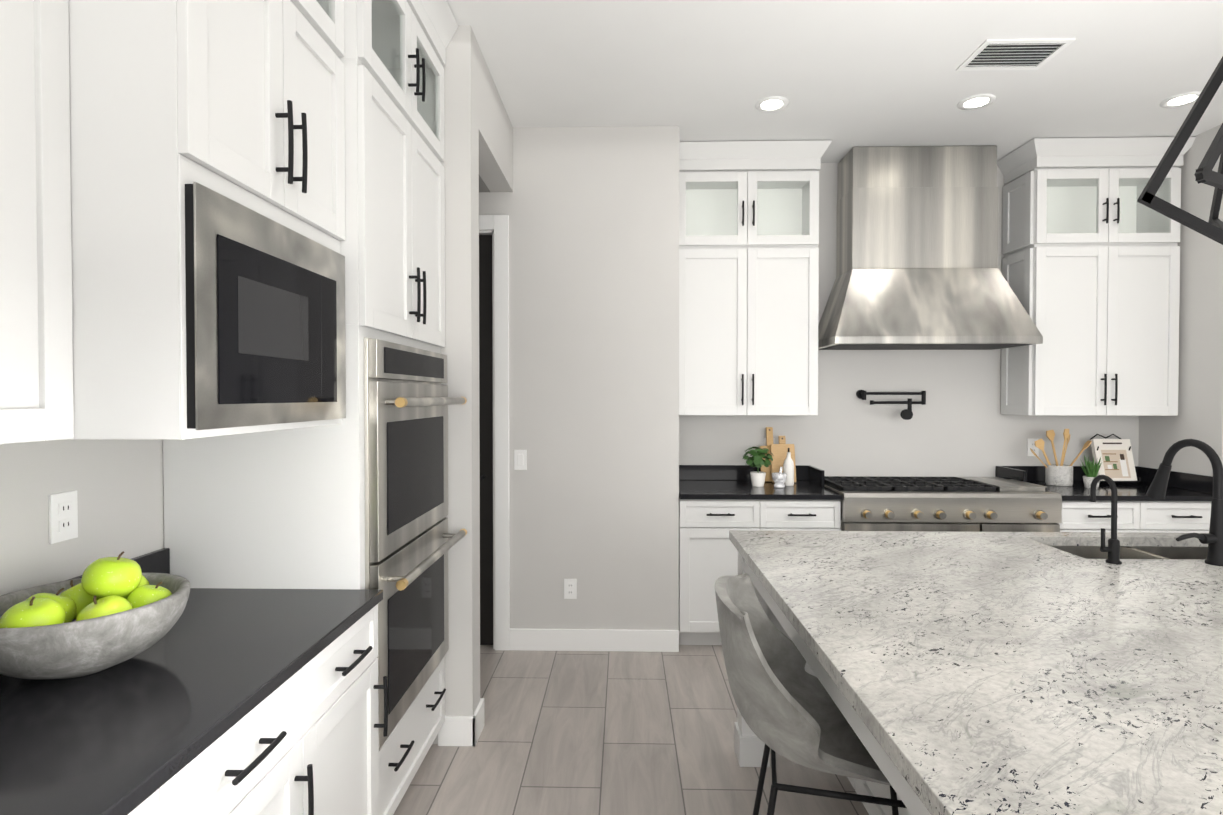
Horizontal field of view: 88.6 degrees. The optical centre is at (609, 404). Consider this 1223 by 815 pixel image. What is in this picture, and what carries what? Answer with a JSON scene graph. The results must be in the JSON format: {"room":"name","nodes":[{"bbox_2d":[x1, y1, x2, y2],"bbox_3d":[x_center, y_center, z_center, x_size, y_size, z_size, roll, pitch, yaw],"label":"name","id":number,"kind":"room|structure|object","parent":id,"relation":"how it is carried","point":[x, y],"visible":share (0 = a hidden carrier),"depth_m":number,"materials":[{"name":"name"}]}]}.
{"room":"kitchen","nodes":[
{"label":"kitchen","id":0,"kind":"room"},
{"bbox_2d":[0,439,163,595],"bbox_3d":[-1.439,-0.027,-0.447,0.140,3.030,6.221,0,1,1],"label":"wall","id":1,"kind":"structure","parent":0,"point":[117,485],"depth_m":1.56,"materials":[{"name":"paint"}]},
{"bbox_2d":[0,0,47,443],"bbox_3d":[-1.167,-0.492,0.985,0.327,1.119,0.370,0,1,1],"label":"upper cabinet","id":2,"kind":"object","parent":1,"relation":"attached to","point":[22,420],"depth_m":1.08,"materials":[{"name":"white wood"}]},
{"bbox_2d":[48,490,77,543],"bbox_3d":[-1.316,0.270,1.514,0.010,0.116,0.072,0,1,1],"label":"electrical outlet","id":3,"kind":"object","parent":1,"relation":"attached to","point":[63,516],"visible":1,"depth_m":1.51,"materials":[{"name":"white plastic"}]},
{"bbox_2d":[65,548,167,580],"bbox_3d":[-1.316,0.489,1.198,0.020,0.118,1.295,0,1,1],"label":"backsplash","id":4,"kind":"structure","parent":1,"relation":"attached to","point":[156,561],"depth_m":1.78,"materials":[{"name":"black stone"}]},
{"bbox_2d":[40,0,351,451],"bbox_3d":[-1.040,-0.499,1.467,0.557,1.119,0.720,0,1,1],"label":"upper cabinet","id":5,"kind":"object","parent":1,"relation":"attached to","point":[222,248],"depth_m":1.18,"materials":[{"name":"white wood"}]},
{"bbox_2d":[185,182,345,429],"bbox_3d":[-0.776,-0.189,1.489,0.029,0.465,0.628,0,1,1],"label":"microwave","id":6,"kind":"object","parent":5,"relation":"in","point":[265,298],"depth_m":1.37,"materials":[{"name":"silver metal"}]},
{"bbox_2d":[340,16,444,327],"bbox_3d":[-0.991,-0.654,2.203,0.620,0.829,0.878,0,1,1],"label":"upper cabinet","id":7,"kind":"object","parent":1,"relation":"attached to","point":[394,148],"depth_m":2.02,"materials":[{"name":"white wood"}]},
{"bbox_2d":[432,25,479,743],"bbox_3d":[-2.549,-0.073,2.760,3.945,3.030,0.140,0,1,1],"label":"wall","id":8,"kind":"structure","parent":0,"point":[460,349],"depth_m":2.65,"materials":[{"name":"paint"}]},
{"bbox_2d":[439,698,484,735],"bbox_3d":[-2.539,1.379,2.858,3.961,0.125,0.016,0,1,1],"label":"baseboard","id":9,"kind":"structure","parent":8,"relation":"attached to","point":[460,731],"depth_m":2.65,"materials":[{"name":"white wood"}]},
{"bbox_2d":[479,175,489,191],"bbox_3d":[-2.602,-1.250,3.244,3.815,0.050,0.860,0,1,1],"label":"ceiling","id":10,"kind":"structure","parent":0,"point":[483,187],"depth_m":3.53,"materials":[{"name":"paint"}]},
{"bbox_2d":[478,44,512,191],"bbox_3d":[-0.630,-1.409,3.194,0.130,0.370,0.860,0,1,1],"label":"wall","id":11,"kind":"structure","parent":0,"point":[495,150],"depth_m":3.17,"materials":[{"name":"paint"}]},
{"bbox_2d":[479,126,678,629],"bbox_3d":[-0.554,-0.090,4.002,1.934,3.030,0.720,0,1,1],"label":"wall","id":12,"kind":"structure","parent":0,"point":[592,213],"depth_m":3.63,"materials":[{"name":"paint"}]},
{"bbox_2d":[479,215,509,649],"bbox_3d":[-1.096,0.166,3.714,1.035,2.525,0.148,0,1,1],"label":"door frame","id":13,"kind":"structure","parent":12,"relation":"attached to","point":[498,225],"depth_m":3.64,"materials":[{"name":"white wood"}]},
{"bbox_2d":[514,450,526,469],"bbox_3d":[-0.515,0.320,3.640,0.072,0.116,0.010,0,1,1],"label":"light switch","id":14,"kind":"object","parent":12,"relation":"attached to","point":[520,459],"visible":1,"depth_m":3.64,"materials":[{"name":"white plastic"}]},
{"bbox_2d":[564,579,576,598],"bbox_3d":[-0.225,1.070,3.644,0.072,0.116,0.010,0,1,1],"label":"outlet","id":15,"kind":"object","parent":12,"relation":"attached to","point":[570,588],"visible":1,"depth_m":3.64,"materials":[{"name":"white plastic"}]},
{"bbox_2d":[509,628,678,651],"bbox_3d":[-0.088,1.367,3.643,0.984,0.125,0.016,0,1,1],"label":"baseboard","id":16,"kind":"structure","parent":12,"relation":"attached to","point":[627,640],"depth_m":3.64,"materials":[{"name":"white wood"}]},
{"bbox_2d":[393,645,868,814],"bbox_3d":[0.940,1.490,1.157,11.000,0.050,9.500,0,1,1],"label":"floor","id":17,"kind":"structure","parent":0,"point":[601,733],"depth_m":2.62,"materials":[{"name":"tile"}]},
{"bbox_2d":[136,756,203,814],"bbox_3d":[-1.017,1.028,0.798,0.637,0.885,0.490,0,1,1],"label":"base cabinet","id":18,"kind":"object","parent":17,"relation":"on","point":[185,795],"depth_m":1.03,"materials":[{"name":"white wood"}]},
{"bbox_2d":[204,656,327,814],"bbox_3d":[-1.007,1.022,1.199,0.637,0.885,0.550,0,1,1],"label":"base cabinet","id":19,"kind":"object","parent":17,"relation":"on","point":[275,762],"depth_m":1.31,"materials":[{"name":"white wood"}]},
{"bbox_2d":[0,588,383,814],"bbox_3d":[-1.000,0.563,1.191,0.652,0.030,1.295,0,1,1],"label":"countertop","id":20,"kind":"structure","parent":19,"relation":"on","point":[108,741],"depth_m":1.17,"materials":[{"name":"black stone"}]},
{"bbox_2d":[0,551,190,678],"bbox_3d":[-1.091,0.430,1.301,0.372,0.229,0.372,0,1,1],"label":"fruit bowl","id":21,"kind":"object","parent":20,"relation":"on","point":[104,613],"visible":1,"depth_m":1.23,"materials":[{"name":"stone"}]},
{"bbox_2d":[163,300,455,814],"bbox_3d":[-0.988,0.578,2.250,0.624,1.744,0.818,0,1,1],"label":"tall cabinet","id":22,"kind":"object","parent":17,"relation":"on","point":[366,505],"depth_m":1.87,"materials":[{"name":"white wood"}]},
{"bbox_2d":[364,337,466,748],"bbox_3d":[-0.658,0.415,2.240,0.120,1.240,0.748,0,1,1],"label":"wall oven","id":23,"kind":"object","parent":22,"relation":"in","point":[407,544],"depth_m":2.09,"materials":[{"name":"silver metal"}]},
{"bbox_2d":[324,604,387,814],"bbox_3d":[-0.998,1.016,1.600,0.637,0.885,0.491,0,1,1],"label":"base cabinet","id":24,"kind":"object","parent":17,"relation":"on","point":[355,690],"depth_m":1.71,"materials":[{"name":"white wood"}]},
{"bbox_2d":[679,501,774,644],"bbox_3d":[0.676,0.983,3.925,0.523,0.885,0.597,0,1,1],"label":"base cabinet","id":25,"kind":"object","parent":17,"relation":"on","point":[707,554],"depth_m":3.64,"materials":[{"name":"white wood"}]},
{"bbox_2d":[679,481,842,500],"bbox_3d":[0.878,0.524,3.901,0.927,0.030,0.622,0,1,1],"label":"countertop","id":26,"kind":"structure","parent":25,"relation":"on","point":[688,490],"depth_m":3.66,"materials":[{"name":"black stone"}]},
{"bbox_2d":[743,445,773,486],"bbox_3d":[0.933,0.381,3.925,0.196,0.254,0.182,0,1,1],"label":"plant","id":27,"kind":"object","parent":26,"relation":"on","point":[758,454],"visible":1,"depth_m":3.88,"materials":[{"name":"green plant"}]},
{"bbox_2d":[760,427,795,482],"bbox_3d":[1.105,0.326,4.115,0.215,0.354,0.134,0,1,1],"label":"cutting boards","id":28,"kind":"object","parent":26,"relation":"on","point":[779,451],"visible":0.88,"depth_m":4.09,"materials":[{"name":"brown wood"}]},
{"bbox_2d":[772,467,786,487],"bbox_3d":[1.051,0.445,3.870,0.092,0.127,0.091,0,1,1],"label":"mortar","id":29,"kind":"object","parent":26,"relation":"on","point":[779,478],"visible":1,"depth_m":3.84,"materials":[{"name":"ceramic"}]},
{"bbox_2d":[783,448,793,485],"bbox_3d":[1.133,0.390,3.958,0.066,0.235,0.065,0,1,1],"label":"oil bottle","id":30,"kind":"object","parent":26,"relation":"on","point":[788,466],"visible":0.98,"depth_m":3.93,"materials":[{"name":"white ceramic"}]},
{"bbox_2d":[775,501,840,530],"bbox_3d":[1.080,0.983,3.916,0.522,0.885,0.597,0,1,1],"label":"base cabinet","id":31,"kind":"object","parent":17,"relation":"on","point":[789,515],"depth_m":3.61,"materials":[{"name":"white wood"}]},
{"bbox_2d":[715,573,905,814],"bbox_3d":[0.529,0.960,1.577,0.521,0.992,0.446,0,1,13],"label":"stool","id":32,"kind":"object","parent":17,"relation":"on","point":[788,708],"visible":0.69,"depth_m":1.49,"materials":[{"name":"grey plastic"}]},
{"bbox_2d":[732,543,924,814],"bbox_3d":[1.732,1.019,1.679,2.462,0.879,1.825,0,1,1],"label":"kitchen island","id":33,"kind":"object","parent":17,"relation":"on","point":[749,749],"depth_m":1.95,"materials":[{"name":"white wood"}]},
{"bbox_2d":[729,531,1222,814],"bbox_3d":[1.742,0.560,1.670,2.522,0.038,1.870,0,1,1],"label":"island countertop","id":34,"kind":"structure","parent":33,"relation":"on","point":[996,673],"depth_m":1.37,"materials":[{"name":"white stone"}]},
{"bbox_2d":[1090,475,1121,563],"bbox_3d":[1.697,0.387,2.160,0.064,0.292,0.126,0,1,1],"label":"faucet","id":35,"kind":"object","parent":34,"relation":"on","point":[1113,549],"depth_m":2.11,"materials":[{"name":"black metal"}]},
{"bbox_2d":[1051,546,1207,558],"bbox_3d":[2.064,0.669,2.339,0.870,0.198,0.400,0,1,1],"label":"sink","id":36,"kind":"object","parent":34,"relation":"in","point":[1087,552],"depth_m":2.51,"materials":[{"name":"silver metal"}]},
{"bbox_2d":[1146,439,1222,565],"bbox_3d":[1.973,0.326,2.214,0.198,0.414,0.318,0,1,1],"label":"faucet","id":37,"kind":"object","parent":34,"relation":"on","point":[1157,489],"depth_m":2.10,"materials":[{"name":"black metal"}]},
{"bbox_2d":[824,476,1061,531],"bbox_3d":[1.950,0.949,3.828,1.214,0.956,0.705,0,1,1],"label":"range","id":38,"kind":"object","parent":17,"relation":"on","point":[947,504],"visible":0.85,"depth_m":3.55,"materials":[{"name":"silver metal"}]},
{"bbox_2d":[1056,501,1154,532],"bbox_3d":[2.825,0.984,3.873,0.525,0.885,0.597,0,1,1],"label":"base cabinet","id":39,"kind":"object","parent":17,"relation":"on","point":[1077,516],"depth_m":3.57,"materials":[{"name":"white wood"}]},
{"bbox_2d":[1023,481,1212,500],"bbox_3d":[3.026,0.525,3.849,0.931,0.030,0.622,0,1,1],"label":"countertop","id":40,"kind":"structure","parent":39,"relation":"on","point":[1126,491],"depth_m":3.66,"materials":[{"name":"black stone"}]},
{"bbox_2d":[1030,429,1091,485],"bbox_3d":[2.840,0.328,3.970,0.331,0.358,0.155,0,1,1],"label":"utensil crock","id":41,"kind":"object","parent":40,"relation":"on","point":[1060,474],"visible":1,"depth_m":3.94,"materials":[{"name":"white ceramic"}]},
{"bbox_2d":[1080,455,1101,488],"bbox_3d":[2.948,0.405,3.834,0.118,0.208,0.118,0,1,1],"label":"plant","id":42,"kind":"object","parent":40,"relation":"on","point":[1091,469],"visible":0.77,"depth_m":3.82,"materials":[{"name":"green plant"}]},
{"bbox_2d":[1090,434,1140,481],"bbox_3d":[3.225,0.346,4.014,0.230,0.315,0.191,0,1,1],"label":"cookbook stand","id":43,"kind":"object","parent":40,"relation":"on","point":[1117,462],"visible":0.83,"depth_m":4.00,"materials":[{"name":"white paper"}]},
{"bbox_2d":[1155,501,1210,532],"bbox_3d":[3.230,0.984,3.864,0.524,0.885,0.597,0,1,1],"label":"base cabinet","id":44,"kind":"object","parent":17,"relation":"on","point":[1170,516],"depth_m":3.56,"materials":[{"name":"white wood"}]},
{"bbox_2d":[447,0,1222,162],"bbox_3d":[0.940,-1.589,1.113,11.000,0.050,9.500,0,1,1],"label":"ceiling","id":45,"kind":"structure","parent":0,"point":[845,76],"depth_m":2.96,"materials":[{"name":"paint"}]},
{"bbox_2d":[755,96,788,111],"bbox_3d":[0.864,-1.592,3.326,0.176,0.007,0.176,0,1,1],"label":"recessed light","id":46,"kind":"object","parent":45,"relation":"in","point":[772,104],"visible":1,"depth_m":3.32,"materials":[{"name":"white"}]},
{"bbox_2d":[957,94,995,109],"bbox_3d":[1.933,-1.592,3.300,0.176,0.007,0.176,0,1,1],"label":"recessed light","id":47,"kind":"object","parent":45,"relation":"in","point":[978,101],"visible":1,"depth_m":3.29,"materials":[{"name":"white"}]},
{"bbox_2d":[956,38,1075,70],"bbox_3d":[1.832,-1.583,2.842,0.380,0.010,0.250,0,1,1],"label":"ceiling vent","id":48,"kind":"object","parent":45,"relation":"in","point":[1011,54],"visible":1,"depth_m":2.83,"materials":[{"name":"white metal"}]},
{"bbox_2d":[1137,56,1222,244],"bbox_3d":[1.111,-0.910,1.069,0.466,1.306,0.328,0,1,1],"label":"pendant light","id":49,"kind":"object","parent":45,"relation":"hanging from","point":[1212,228],"visible":1,"depth_m":1.07,"materials":[{"name":"black metal"}]},
{"bbox_2d":[1160,91,1201,107],"bbox_3d":[2.993,-1.591,3.274,0.176,0.007,0.176,0,1,1],"label":"recessed light","id":50,"kind":"object","parent":45,"relation":"in","point":[1182,99],"visible":0.98,"depth_m":3.27,"materials":[{"name":"white"}]},
{"bbox_2d":[679,163,1138,476],"bbox_3d":[1.963,-0.094,4.241,3.086,3.030,0.120,0,1,1],"label":"wall","id":51,"kind":"structure","parent":0,"point":[958,424],"depth_m":4.18,"materials":[{"name":"paint"}]},
{"bbox_2d":[679,233,758,414],"bbox_3d":[0.667,-0.492,4.040,0.498,1.111,0.327,0,1,1],"label":"upper cabinet","id":52,"kind":"object","parent":51,"relation":"attached to","point":[719,272],"depth_m":3.88,"materials":[{"name":"white wood"}]},
{"bbox_2d":[764,438,774,445],"bbox_3d":[1.074,0.282,4.202,0.072,0.116,0.010,0,1,1],"label":"electrical outlet","id":53,"kind":"object","parent":51,"relation":"attached to","point":[765,444],"visible":0.08,"depth_m":4.20,"materials":[{"name":"white plastic"}]},
{"bbox_2d":[759,233,818,414],"bbox_3d":[1.046,-0.491,4.030,0.498,1.111,0.327,0,1,1],"label":"upper cabinet","id":54,"kind":"object","parent":51,"relation":"attached to","point":[788,262],"depth_m":3.88,"materials":[{"name":"white wood"}]},
{"bbox_2d":[856,390,925,419],"bbox_3d":[1.859,-0.002,4.101,0.423,0.193,0.160,0,1,1],"label":"pot filler","id":55,"kind":"object","parent":51,"relation":"attached to","point":[906,414],"visible":0.98,"depth_m":4.09,"materials":[{"name":"black metal"}]},
{"bbox_2d":[679,465,1138,480],"bbox_3d":[1.961,0.455,4.175,3.078,0.100,0.020,0,1,1],"label":"backsplash","id":56,"kind":"structure","parent":51,"relation":"attached to","point":[686,472],"depth_m":4.18,"materials":[{"name":"black stone"}]},
{"bbox_2d":[818,146,1042,349],"bbox_3d":[1.953,-0.980,3.930,1.214,1.238,0.468,0,1,1],"label":"range hood","id":57,"kind":"object","parent":51,"relation":"attached to","point":[917,249],"visible":0.88,"depth_m":3.87,"materials":[{"name":"silver metal"}]},
{"bbox_2d":[1027,439,1038,455],"bbox_3d":[2.814,0.282,4.160,0.072,0.116,0.010,0,1,1],"label":"electrical outlet","id":58,"kind":"object","parent":51,"relation":"attached to","point":[1031,445],"visible":0.81,"depth_m":4.16,"materials":[{"name":"white plastic"}]},
{"bbox_2d":[1001,229,1122,415],"bbox_3d":[2.845,-0.491,3.987,0.510,1.111,0.327,0,1,1],"label":"upper cabinet","id":59,"kind":"object","parent":51,"relation":"attached to","point":[1091,261],"depth_m":3.83,"materials":[{"name":"white wood"}]},
{"bbox_2d":[1119,229,1179,415],"bbox_3d":[3.225,-0.491,3.978,0.489,1.111,0.327,0,1,1],"label":"upper cabinet","id":60,"kind":"object","parent":51,"relation":"attached to","point":[1151,257],"depth_m":3.82,"materials":[{"name":"white wood"}]},
{"bbox_2d":[1138,124,1222,475],"bbox_3d":[5.003,-0.089,3.877,3.010,3.030,0.700,0,1,1],"label":"wall","id":61,"kind":"structure","parent":0,"point":[1200,399],"depth_m":3.73,"materials":[{"name":"paint"}]},
{"bbox_2d":[1139,466,1212,492],"bbox_3d":[3.482,0.460,3.828,0.020,0.100,0.602,0,1,1],"label":"backsplash","id":62,"kind":"structure","parent":61,"relation":"attached to","point":[1201,483],"depth_m":3.78,"materials":[{"name":"black stone"}]}
]}

